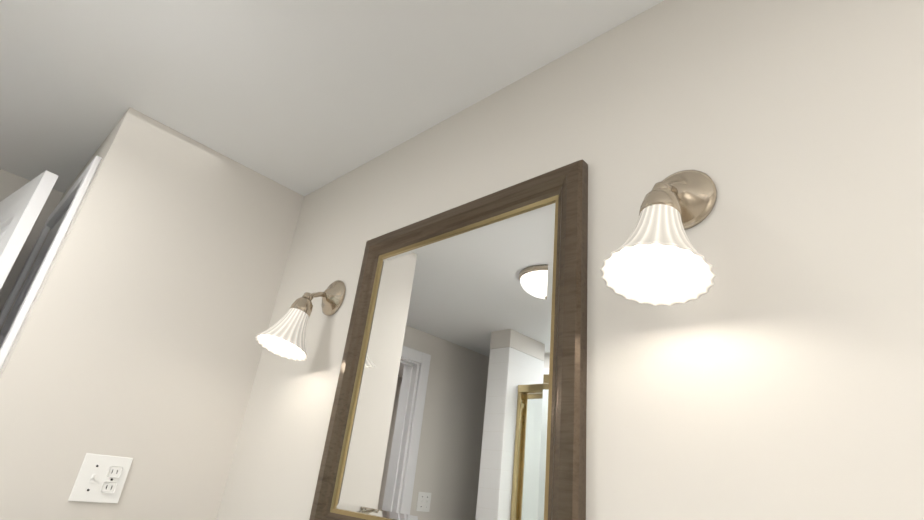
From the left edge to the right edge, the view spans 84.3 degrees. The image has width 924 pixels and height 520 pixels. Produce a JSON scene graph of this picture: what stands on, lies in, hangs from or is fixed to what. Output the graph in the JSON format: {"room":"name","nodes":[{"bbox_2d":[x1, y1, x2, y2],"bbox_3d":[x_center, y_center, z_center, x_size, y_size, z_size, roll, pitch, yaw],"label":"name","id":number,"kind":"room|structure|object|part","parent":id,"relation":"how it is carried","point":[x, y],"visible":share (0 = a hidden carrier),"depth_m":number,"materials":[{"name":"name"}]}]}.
{"room":"bathroom","nodes":[
{"label":"bathroom","id":0,"kind":"room"},
{"bbox_2d":[0,169,63,311],"bbox_3d":[-2.034,0.694,1.748,0.140,2.270,1.580,-16,-33,41],"label":"wall","id":1,"kind":"structure","parent":0,"point":[17,182],"depth_m":2.13,"materials":[{"name":"grey paint"}]},
{"bbox_2d":[0,170,57,289],"bbox_3d":[-1.704,0.711,1.426,0.762,2.030,0.180,-16,-33,41],"label":"bathroom door","id":2,"kind":"structure","parent":1,"relation":"in","point":[21,208],"depth_m":1.57,"materials":[{"name":"white paint"}]},
{"bbox_2d":[0,119,120,362],"bbox_3d":[-1.555,0.667,1.564,0.810,2.270,0.100,-16,-33,41],"label":"wall","id":3,"kind":"structure","parent":0,"point":[100,150],"depth_m":1.92,"materials":[{"name":"grey paint"}]},
{"bbox_2d":[0,214,50,327],"bbox_3d":[-1.782,0.771,1.651,0.062,2.105,0.018,-16,-33,41],"label":"trim","id":4,"kind":"structure","parent":3,"relation":"attached to","point":[22,276],"depth_m":1.95,"materials":[{"name":"white paint"}]},
{"bbox_2d":[0,210,67,347],"bbox_3d":[-1.530,0.732,1.420,0.604,2.025,0.081,-16,-33,41],"label":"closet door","id":5,"kind":"structure","parent":3,"relation":"in","point":[27,285],"depth_m":1.84,"materials":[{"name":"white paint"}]},
{"bbox_2d":[0,156,101,370],"bbox_3d":[-1.283,0.629,1.207,0.052,2.105,0.018,-16,-33,41],"label":"trim","id":6,"kind":"structure","parent":3,"relation":"attached to","point":[19,320],"depth_m":1.47,"materials":[{"name":"white paint"}]},
{"bbox_2d":[50,202,71,228],"bbox_3d":[-1.386,-0.175,1.871,0.608,0.015,0.100,-16,-33,41],"label":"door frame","id":7,"kind":"structure","parent":3,"relation":"attached to","point":[60,216],"depth_m":1.91,"materials":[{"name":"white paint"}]},
{"bbox_2d":[46,163,90,226],"bbox_3d":[-1.422,-0.226,1.845,0.626,0.062,0.018,-16,-33,41],"label":"trim","id":8,"kind":"structure","parent":3,"relation":"attached to","point":[63,204],"depth_m":1.83,"materials":[{"name":"white paint"}]},
{"bbox_2d":[0,107,303,519],"bbox_3d":[-1.003,0.663,1.410,0.080,2.270,0.644,-16,-33,41],"label":"wall","id":9,"kind":"structure","parent":0,"point":[148,318],"depth_m":1.55,"materials":[{"name":"grey paint"}]},
{"bbox_2d":[68,453,132,503],"bbox_3d":[-0.976,0.594,1.385,0.016,0.118,0.116,-16,-33,41],"label":"outlet","id":10,"kind":"object","parent":9,"relation":"attached to","point":[101,479],"visible":1,"depth_m":1.39,"materials":[{"name":"white plastic"}]},
{"bbox_2d":[0,0,663,195],"bbox_3d":[-1.325,-0.826,1.031,5.920,0.050,3.200,-16,-33,41],"label":"ceiling","id":11,"kind":"structure","parent":0,"point":[303,97],"depth_m":1.42,"materials":[{"name":"white paint"}]},
{"bbox_2d":[216,0,923,519],"bbox_3d":[-0.511,0.737,1.446,5.920,2.270,0.120,-16,-33,41],"label":"wall","id":12,"kind":"structure","parent":0,"point":[776,372],"depth_m":0.81,"materials":[{"name":"grey paint"}]},
{"bbox_2d":[255,280,345,360],"bbox_3d":[-0.474,0.150,1.490,0.155,0.269,0.204,-16,-33,41],"label":"sconce","id":13,"kind":"object","parent":12,"relation":"attached to","point":[284,336],"visible":1,"depth_m":1.47,"materials":[{"name":"white glass"}]},
{"bbox_3d":[-0.499,0.196,1.448,0.155,0.147,0.149,-16,-33,41],"label":"lamp shade","id":14,"kind":"part","parent":13,"relation":"part of","materials":[{"name":"white glass"}]},
{"bbox_2d":[309,159,587,519],"bbox_3d":[-0.054,0.227,1.138,0.730,0.790,0.032,-16,-33,41],"label":"mirror","id":15,"kind":"object","parent":12,"relation":"attached to","point":[461,392],"visible":0.98,"depth_m":1.09,"materials":[{"name":"brown wood"}]},
{"bbox_2d":[600,170,716,305],"bbox_3d":[0.308,-0.072,0.795,0.155,0.269,0.204,-16,-33,41],"label":"sconce","id":16,"kind":"object","parent":12,"relation":"attached to","point":[656,258],"visible":1,"depth_m":0.78,"materials":[{"name":"white glass"}]}
]}

